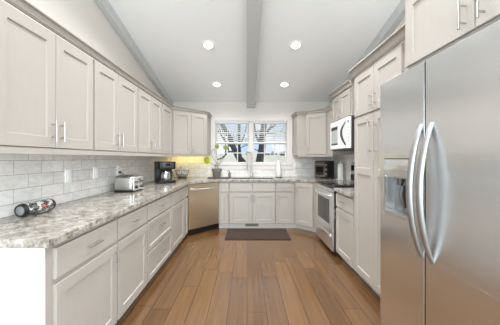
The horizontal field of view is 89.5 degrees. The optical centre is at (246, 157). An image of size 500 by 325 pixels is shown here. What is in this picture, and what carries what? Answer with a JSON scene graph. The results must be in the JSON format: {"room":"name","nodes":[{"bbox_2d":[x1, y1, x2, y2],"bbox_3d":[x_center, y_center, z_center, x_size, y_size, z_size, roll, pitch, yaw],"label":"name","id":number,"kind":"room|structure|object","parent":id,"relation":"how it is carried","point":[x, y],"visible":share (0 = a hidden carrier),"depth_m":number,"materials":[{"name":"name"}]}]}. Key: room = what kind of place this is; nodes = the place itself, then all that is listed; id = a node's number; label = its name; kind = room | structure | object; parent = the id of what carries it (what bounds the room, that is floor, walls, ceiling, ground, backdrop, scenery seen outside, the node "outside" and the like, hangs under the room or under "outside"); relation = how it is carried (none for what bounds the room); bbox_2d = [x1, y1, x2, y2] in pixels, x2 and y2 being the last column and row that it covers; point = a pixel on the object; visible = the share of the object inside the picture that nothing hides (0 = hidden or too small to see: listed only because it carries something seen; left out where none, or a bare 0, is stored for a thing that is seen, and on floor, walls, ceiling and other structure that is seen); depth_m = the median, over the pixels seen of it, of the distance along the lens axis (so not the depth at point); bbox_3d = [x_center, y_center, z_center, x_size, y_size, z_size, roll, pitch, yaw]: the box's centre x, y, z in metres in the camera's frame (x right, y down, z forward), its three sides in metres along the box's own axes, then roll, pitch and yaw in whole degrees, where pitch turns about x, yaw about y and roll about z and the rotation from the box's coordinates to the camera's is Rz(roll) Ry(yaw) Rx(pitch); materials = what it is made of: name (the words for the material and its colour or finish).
{"room":"kitchen","nodes":[
{"label":"kitchen","id":0,"kind":"room"},
{"bbox_2d":[0,0,169,217],"bbox_3d":[-2.655,-0.628,0.410,2.130,3.865,9.620,0,0,0],"label":"wall","id":1,"kind":"structure","parent":0,"point":[24,178],"depth_m":2.35,"materials":[{"name":"paint"}]},
{"bbox_2d":[0,0,93,154],"bbox_3d":[-1.405,-0.420,1.653,0.385,0.793,0.823,0,0,0],"label":"upper cabinet","id":2,"kind":"object","parent":1,"relation":"attached to","point":[46,83],"visible":1,"depth_m":1.54,"materials":[{"name":"paint"}]},
{"bbox_2d":[65,169,71,182],"bbox_3d":[-1.584,0.160,2.236,0.012,0.118,0.080,0,0,0],"label":"wall outlet","id":3,"kind":"object","parent":1,"relation":"attached to","point":[68,172],"visible":1,"depth_m":2.23,"materials":[{"name":"white plastic"}]},
{"bbox_2d":[0,153,169,217],"bbox_3d":[-1.595,0.146,3.205,0.010,0.483,4.010,0,0,0],"label":"backsplash","id":4,"kind":"structure","parent":1,"relation":"attached to","point":[24,178],"depth_m":2.14,"materials":[{"name":"tile"}]},
{"bbox_2d":[93,167,97,178],"bbox_3d":[-1.584,0.155,2.640,0.012,0.118,0.080,0,0,0],"label":"wall outlet","id":5,"kind":"object","parent":1,"relation":"attached to","point":[95,169],"visible":1,"depth_m":2.62,"materials":[{"name":"white plastic"}]},
{"bbox_2d":[92,59,137,155],"bbox_3d":[-1.405,-0.420,2.482,0.385,0.793,0.833,0,0,0],"label":"upper cabinet","id":6,"kind":"object","parent":1,"relation":"attached to","point":[115,99],"visible":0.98,"depth_m":2.38,"materials":[{"name":"paint"}]},
{"bbox_2d":[94,0,172,104],"bbox_3d":[-1.565,-1.695,2.710,0.070,1.328,5.020,0,0,0],"label":"trim","id":7,"kind":"structure","parent":1,"relation":"attached to","point":[105,6],"depth_m":3.32,"materials":[{"name":"grey paint"}]},
{"bbox_2d":[137,88,161,155],"bbox_3d":[-1.405,-0.420,3.310,0.385,0.793,0.818,0,0,0],"label":"upper cabinet","id":8,"kind":"object","parent":1,"relation":"attached to","point":[149,108],"visible":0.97,"depth_m":3.23,"materials":[{"name":"paint"}]},
{"bbox_2d":[162,104,171,156],"bbox_3d":[-1.424,-0.420,3.970,0.348,0.793,0.498,0,0,0],"label":"upper cabinet","id":9,"kind":"object","parent":1,"relation":"attached to","point":[166,112],"visible":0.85,"depth_m":3.94,"materials":[{"name":"paint"}]},
{"bbox_2d":[172,109,209,155],"bbox_3d":[-1.174,-0.425,4.721,0.848,0.783,0.994,0,0,0],"label":"upper cabinet","id":10,"kind":"object","parent":1,"relation":"attached to","point":[190,130],"visible":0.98,"depth_m":4.46,"materials":[{"name":"paint"}]},
{"bbox_2d":[4,0,211,117],"bbox_3d":[-1.164,-0.846,3.245,0.470,0.055,4.000,0,0,8],"label":"trim","id":11,"kind":"structure","parent":10,"relation":"attached to","point":[24,6],"depth_m":1.88,"materials":[{"name":"paint"}]},
{"bbox_2d":[115,221,379,324],"bbox_3d":[0.000,1.365,0.470,7.200,0.120,9.740,0,0,0],"label":"floor","id":12,"kind":"structure","parent":0,"point":[208,278],"depth_m":2.54,"materials":[{"name":"brown wood"}]},
{"bbox_2d":[0,218,118,324],"bbox_3d":[-1.258,0.869,1.554,0.660,0.871,0.660,0,0,0],"label":"base cabinet","id":13,"kind":"object","parent":12,"relation":"on","point":[73,281],"visible":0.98,"depth_m":1.33,"materials":[{"name":"paint"}]},
{"bbox_2d":[0,177,348,247],"bbox_3d":[0.087,0.410,3.209,3.373,0.041,4.019,0,0,0],"label":"countertop","id":14,"kind":"structure","parent":13,"relation":"on","point":[67,220],"depth_m":1.77,"materials":[{"name":"stone"}]},
{"bbox_2d":[14,199,55,216],"bbox_3d":[-1.468,0.344,1.758,0.102,0.090,0.251,0,0,0],"label":"speaker","id":15,"kind":"object","parent":14,"relation":"on","point":[35,207],"visible":1,"depth_m":1.70},
{"bbox_2d":[114,175,143,191],"bbox_3d":[-1.381,0.296,2.970,0.245,0.185,0.270,0,0,0],"label":"toaster","id":16,"kind":"object","parent":14,"relation":"on","point":[122,183],"visible":1,"depth_m":2.84,"materials":[{"name":"metal"}]},
{"bbox_2d":[154,161,175,183],"bbox_3d":[-1.290,0.221,3.969,0.250,0.334,0.275,0,0,-38],"label":"coffee maker","id":17,"kind":"object","parent":14,"relation":"on","point":[163,173],"visible":1,"depth_m":3.89,"materials":[{"name":"black plastic"}]},
{"bbox_2d":[175,170,188,177],"bbox_3d":[-1.275,0.311,4.960,0.285,0.156,0.285,0,0,0],"label":"wire bowl","id":18,"kind":"object","parent":14,"relation":"on","point":[179,176],"visible":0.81,"depth_m":4.90,"materials":[{"name":"brown metal"}]},
{"bbox_2d":[204,144,227,176],"bbox_3d":[-0.623,0.057,5.100,0.491,0.665,0.198,0,0,0],"label":"potted plant","id":19,"kind":"object","parent":14,"relation":"on","point":[216,171],"visible":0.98,"depth_m":5.05,"materials":[{"name":"green plant"}]},
{"bbox_2d":[208,177,229,178],"bbox_3d":[-0.537,0.381,4.850,0.425,0.016,0.160,0,0,0],"label":"tray","id":20,"kind":"object","parent":14,"relation":"on","point":[208,177],"visible":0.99,"depth_m":4.80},
{"bbox_2d":[212,168,221,176],"bbox_3d":[-0.612,0.301,5.100,0.200,0.175,0.198,0,0,0],"label":"pot","id":21,"kind":"object","parent":20,"relation":"on","point":[216,171],"depth_m":5.03,"materials":[{"name":"grey ceramic"}]},
{"bbox_2d":[246,151,255,176],"bbox_3d":[0.079,0.125,5.122,0.217,0.529,0.062,0,0,-7],"label":"faucet","id":22,"kind":"object","parent":14,"relation":"on","point":[251,174],"visible":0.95,"depth_m":5.10,"materials":[{"name":"silver metal"}]},
{"bbox_2d":[232,178,272,178],"bbox_3d":[0.105,0.502,4.880,0.802,0.205,0.352,0,0,0],"label":"sink","id":23,"kind":"object","parent":14,"relation":"in","point":[232,178],"visible":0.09,"depth_m":5.05,"materials":[{"name":"grey metal"}]},
{"bbox_2d":[276,159,281,177],"bbox_3d":[0.632,0.202,5.060,0.136,0.374,0.135,0,0,0],"label":"bottle","id":24,"kind":"object","parent":14,"relation":"on","point":[278,162],"visible":1,"depth_m":5.02,"materials":[{"name":"ceramic"}]},
{"bbox_2d":[315,161,333,178],"bbox_3d":[1.478,0.221,4.849,0.281,0.334,0.280,0,0,-42],"label":"toaster oven","id":25,"kind":"object","parent":14,"relation":"on","point":[323,169],"visible":0.98,"depth_m":4.76,"materials":[{"name":"black plastic"}]},
{"bbox_2d":[336,161,344,179],"bbox_3d":[1.675,0.219,4.520,0.156,0.340,0.155,0,0,0],"label":"paper towel holder","id":26,"kind":"object","parent":14,"relation":"on","point":[340,165],"visible":0.99,"depth_m":4.48,"materials":[{"name":"white paper"}]},
{"bbox_2d":[115,205,148,319],"bbox_3d":[-1.258,0.869,2.165,0.660,0.871,0.558,0,0,0],"label":"base cabinet","id":27,"kind":"object","parent":12,"relation":"on","point":[131,242],"visible":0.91,"depth_m":2.11,"materials":[{"name":"paint"}]},
{"bbox_2d":[145,193,171,282],"bbox_3d":[-1.258,0.869,2.845,0.660,0.871,0.798,0,0,0],"label":"base cabinet","id":28,"kind":"object","parent":12,"relation":"on","point":[159,211],"visible":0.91,"depth_m":2.78,"materials":[{"name":"paint"}]},
{"bbox_2d":[170,185,187,251],"bbox_3d":[-1.258,0.869,3.685,0.660,0.871,0.878,0,0,0],"label":"base cabinet","id":29,"kind":"object","parent":12,"relation":"on","point":[179,206],"visible":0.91,"depth_m":3.62,"materials":[{"name":"paint"}]},
{"bbox_2d":[186,182,217,235],"bbox_3d":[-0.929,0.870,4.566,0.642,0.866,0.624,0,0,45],"label":"dishwasher","id":30,"kind":"object","parent":12,"relation":"on","point":[202,197],"visible":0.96,"depth_m":4.35,"materials":[{"name":"grey metal"}]},
{"bbox_2d":[219,182,228,227],"bbox_3d":[-0.426,0.869,4.890,0.190,0.871,0.635,0,0,0],"label":"base cabinet","id":31,"kind":"object","parent":12,"relation":"on","point":[223,186],"visible":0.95,"depth_m":4.61,"materials":[{"name":"paint"}]},
{"bbox_2d":[229,182,274,227],"bbox_3d":[0.097,0.869,4.890,0.848,0.871,0.635,0,0,0],"label":"base cabinet","id":32,"kind":"object","parent":12,"relation":"on","point":[249,202],"visible":0.95,"depth_m":4.61,"materials":[{"name":"paint"}]},
{"bbox_2d":[245,223,258,226],"bbox_3d":[0.090,1.244,4.689,0.250,0.062,0.010,0,0,0],"label":"floor vent","id":33,"kind":"object","parent":32,"relation":"attached to","point":[252,224],"visible":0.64,"depth_m":4.69,"materials":[{"name":"metal"}]},
{"bbox_2d":[225,229,290,239],"bbox_3d":[0.175,1.298,4.306,1.064,0.012,0.568,0,0,0],"label":"floor mat","id":34,"kind":"object","parent":12,"relation":"on","point":[232,234],"visible":1,"depth_m":4.26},
{"bbox_2d":[275,182,294,227],"bbox_3d":[0.701,0.869,4.890,0.351,0.871,0.635,0,0,0],"label":"base cabinet","id":35,"kind":"object","parent":12,"relation":"on","point":[284,191],"visible":0.97,"depth_m":4.62,"materials":[{"name":"paint"}]},
{"bbox_2d":[294,182,316,231],"bbox_3d":[1.320,0.869,4.689,0.886,0.871,1.038,0,0,0],"label":"base cabinet","id":36,"kind":"object","parent":12,"relation":"on","point":[305,193],"visible":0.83,"depth_m":4.46,"materials":[{"name":"paint"}]},
{"bbox_2d":[315,162,353,254],"bbox_3d":[1.413,0.687,3.743,0.699,1.234,0.803,0,0,0],"label":"range oven","id":37,"kind":"object","parent":12,"relation":"on","point":[325,195],"visible":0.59,"depth_m":3.60,"materials":[{"name":"silver metal"}]},
{"bbox_2d":[316,181,353,188],"bbox_3d":[1.415,0.394,3.743,0.571,0.030,0.803,0,0,0],"label":"cooktop","id":38,"kind":"object","parent":37,"relation":"in","point":[325,184],"depth_m":3.74,"materials":[{"name":"black glass"}]},
{"bbox_2d":[334,192,360,275],"bbox_3d":[1.445,0.869,3.037,0.635,0.871,0.548,0,0,0],"label":"base cabinet","id":39,"kind":"object","parent":12,"relation":"on","point":[344,211],"visible":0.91,"depth_m":3.01,"materials":[{"name":"paint"}]},
{"bbox_2d":[333,188,353,196],"bbox_3d":[1.450,0.410,3.038,0.625,0.041,0.568,0,0,0],"label":"countertop","id":40,"kind":"structure","parent":39,"relation":"on","point":[349,192],"depth_m":3.02,"materials":[{"name":"stone"}]},
{"bbox_2d":[354,41,407,296],"bbox_3d":[1.450,0.212,2.196,0.645,2.184,1.112,0,0,0],"label":"pantry cabinet","id":41,"kind":"object","parent":12,"relation":"on","point":[367,84],"visible":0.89,"depth_m":2.44,"materials":[{"name":"paint"}]},
{"bbox_2d":[348,23,404,76],"bbox_3d":[1.409,-0.919,2.232,0.581,0.076,1.134,0,0,0],"label":"trim","id":42,"kind":"structure","parent":41,"relation":"on","point":[398,36],"depth_m":2.17,"materials":[{"name":"paint"}]},
{"bbox_2d":[380,20,499,324],"bbox_3d":[1.262,0.409,1.155,0.967,1.781,0.906,0,0,0],"label":"refrigerator","id":43,"kind":"object","parent":12,"relation":"on","point":[440,116],"visible":1,"depth_m":1.09,"materials":[{"name":"grey metal"}]},
{"bbox_2d":[170,102,331,220],"bbox_3d":[0.087,0.065,5.285,3.615,2.480,0.150,0,0,0],"label":"wall","id":44,"kind":"structure","parent":0,"point":[196,165],"depth_m":5.22,"materials":[{"name":"paint"}]},
{"bbox_2d":[216,123,248,163],"bbox_3d":[-0.305,-0.322,5.304,0.695,0.885,0.058,0,0,0],"label":"window","id":45,"kind":"structure","parent":44,"relation":"in","point":[227,162],"depth_m":5.28,"materials":[{"name":"white paint"}]},
{"bbox_2d":[216,121,248,142],"bbox_3d":[-0.305,-0.536,5.247,0.689,0.452,0.045,0,0,0],"label":"window blind","id":46,"kind":"object","parent":45,"relation":"attached to","point":[216,121],"visible":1,"depth_m":5.25,"materials":[{"name":"white plastic"}]},
{"bbox_2d":[170,155,331,176],"bbox_3d":[0.087,0.146,5.215,3.355,0.483,0.010,0,0,0],"label":"backsplash","id":47,"kind":"structure","parent":44,"relation":"attached to","point":[196,165],"depth_m":5.21,"materials":[{"name":"tile"}]},
{"bbox_2d":[211,115,291,169],"bbox_3d":[0.092,-0.320,5.264,1.688,1.130,0.152,0,0,0],"label":"trim","id":48,"kind":"structure","parent":44,"relation":"attached to","point":[288,166],"depth_m":5.20,"materials":[{"name":"white paint"}]},
{"bbox_2d":[253,123,285,163],"bbox_3d":[0.473,-0.322,5.304,0.699,0.885,0.058,0,0,0],"label":"window","id":49,"kind":"structure","parent":44,"relation":"in","point":[264,162],"depth_m":5.28,"materials":[{"name":"white paint"}]},
{"bbox_2d":[253,121,286,142],"bbox_3d":[0.473,-0.536,5.247,0.693,0.452,0.045,0,0,0],"label":"window blind","id":50,"kind":"object","parent":49,"relation":"attached to","point":[253,121],"visible":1,"depth_m":5.25,"materials":[{"name":"white plastic"}]},
{"bbox_2d":[294,162,301,167],"bbox_3d":[1.055,0.145,5.204,0.150,0.120,0.011,0,0,0],"label":"wall outlet","id":51,"kind":"object","parent":44,"relation":"attached to","point":[296,164],"visible":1,"depth_m":5.20,"materials":[{"name":"white plastic"}]},
{"bbox_2d":[108,0,400,101],"bbox_3d":[0.000,-1.908,0.470,7.200,1.564,9.740,0,0,0],"label":"ceiling","id":52,"kind":"structure","parent":0,"point":[334,35],"depth_m":3.44,"materials":[{"name":"paint"}]},
{"bbox_2d":[202,40,214,48],"bbox_3d":[-0.535,-1.562,3.490,0.179,0.051,0.174,0,0,6],"label":"recessed light","id":53,"kind":"object","parent":52,"relation":"in","point":[206,44],"visible":1,"depth_m":3.47,"materials":[{"name":"white plastic"}]},
{"bbox_2d":[212,82,221,86],"bbox_3d":[-0.540,-1.317,4.520,0.179,0.051,0.174,0,0,6],"label":"recessed light","id":54,"kind":"object","parent":52,"relation":"in","point":[215,84],"visible":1,"depth_m":4.51,"materials":[{"name":"white plastic"}]},
{"bbox_2d":[247,0,261,107],"bbox_3d":[0.077,-1.790,2.310,0.165,1.518,5.820,0,0,0],"label":"ceiling beam","id":55,"kind":"structure","parent":52,"relation":"attached to","point":[254,7],"depth_m":3.32,"materials":[{"name":"grey paint"}]},
{"bbox_2d":[279,82,289,86],"bbox_3d":[0.673,-1.317,4.520,0.179,0.051,0.174,0,0,6],"label":"recessed light","id":56,"kind":"object","parent":52,"relation":"in","point":[282,84],"visible":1,"depth_m":4.51,"materials":[{"name":"white plastic"}]},
{"bbox_2d":[289,40,301,49],"bbox_3d":[0.675,-1.562,3.490,0.179,0.051,0.174,0,0,6],"label":"recessed light","id":57,"kind":"object","parent":52,"relation":"in","point":[296,44],"visible":1,"depth_m":3.48,"materials":[{"name":"white plastic"}]},
{"bbox_2d":[332,17,404,180],"bbox_3d":[2.743,-0.628,0.410,1.955,3.865,9.620,0,0,0],"label":"wall","id":58,"kind":"structure","parent":0,"point":[346,160],"depth_m":4.47,"materials":[{"name":"paint"}]},
{"bbox_2d":[293,109,353,156],"bbox_3d":[1.359,-0.420,4.684,0.827,0.793,1.068,0,0,0],"label":"upper cabinet","id":59,"kind":"object","parent":58,"relation":"attached to","point":[311,132],"visible":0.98,"depth_m":4.62,"materials":[{"name":"paint"}]},
{"bbox_2d":[291,105,331,117],"bbox_3d":[1.109,-0.846,4.642,0.300,0.055,1.149,0,0,-32],"label":"trim","id":60,"kind":"structure","parent":59,"relation":"attached to","point":[329,107],"depth_m":4.62,"materials":[{"name":"paint"}]},
{"bbox_2d":[332,86,353,121],"bbox_3d":[1.563,-0.771,3.763,0.420,0.397,0.763,0,0,0],"label":"upper cabinet","id":61,"kind":"object","parent":58,"relation":"attached to","point":[342,104],"visible":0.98,"depth_m":3.63,"materials":[{"name":"paint"}]},
{"bbox_2d":[328,80,350,98],"bbox_3d":[1.522,-1.007,3.785,0.356,0.072,0.815,0,0,0],"label":"trim","id":62,"kind":"structure","parent":61,"relation":"on","point":[347,84],"depth_m":3.69,"materials":[{"name":"paint"}]},
{"bbox_2d":[330,116,355,150],"bbox_3d":[1.527,-0.343,3.763,0.472,0.448,0.765,0,0,0],"label":"microwave","id":63,"kind":"object","parent":61,"relation":"attached to","point":[341,131],"visible":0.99,"depth_m":3.58,"materials":[{"name":"white metal"}]},
{"bbox_2d":[332,154,353,180],"bbox_3d":[1.770,0.132,3.990,0.010,0.513,2.460,0,0,0],"label":"backsplash","id":64,"kind":"structure","parent":58,"relation":"attached to","point":[346,160],"depth_m":4.56,"materials":[{"name":"tile"}]},
{"bbox_2d":[329,0,405,104],"bbox_3d":[1.738,-1.692,2.710,0.075,1.333,5.020,0,0,0],"label":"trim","id":65,"kind":"structure","parent":58,"relation":"attached to","point":[398,14],"depth_m":3.10,"materials":[{"name":"grey paint"}]},
{"bbox_2d":[405,0,499,68],"bbox_3d":[1.368,-0.791,1.107,0.810,0.457,0.983,0,0,0],"label":"upper cabinet","id":66,"kind":"object","parent":58,"relation":"attached to","point":[431,26],"visible":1,"depth_m":1.32,"materials":[{"name":"paint"}]},
{"label":"outside","id":67,"kind":"structure","parent":0,"visible":0},
{"bbox_2d":[217,154,284,161],"bbox_3d":[0.000,0.305,37.760,180.000,2.700,64.480,0,0,0],"label":"ground","id":68,"kind":"structure","parent":67,"point":[231,158],"depth_m":41.91,"materials":[{"name":"white snow"}]},
{"bbox_2d":[217,124,246,161],"bbox_3d":[-0.704,-0.747,9.130,1.899,4.517,1.802,0,0,-18],"label":"bare tree","id":69,"kind":"object","parent":68,"relation":"on","point":[233,146],"visible":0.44,"depth_m":9.18,"materials":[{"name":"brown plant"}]},
{"bbox_2d":[223,124,246,155],"bbox_3d":[-0.317,-0.744,12.087,1.996,4.135,0.657,0,0,0],"label":"bare tree","id":70,"kind":"object","parent":68,"relation":"on","point":[239,125],"visible":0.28,"depth_m":12.03,"materials":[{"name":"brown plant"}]},
{"bbox_2d":[245,124,283,161],"bbox_3d":[0.576,-0.443,9.653,1.590,3.852,1.799,0,0,25],"label":"bare tree","id":71,"kind":"object","parent":68,"relation":"on","point":[260,154],"visible":0.34,"depth_m":9.56,"materials":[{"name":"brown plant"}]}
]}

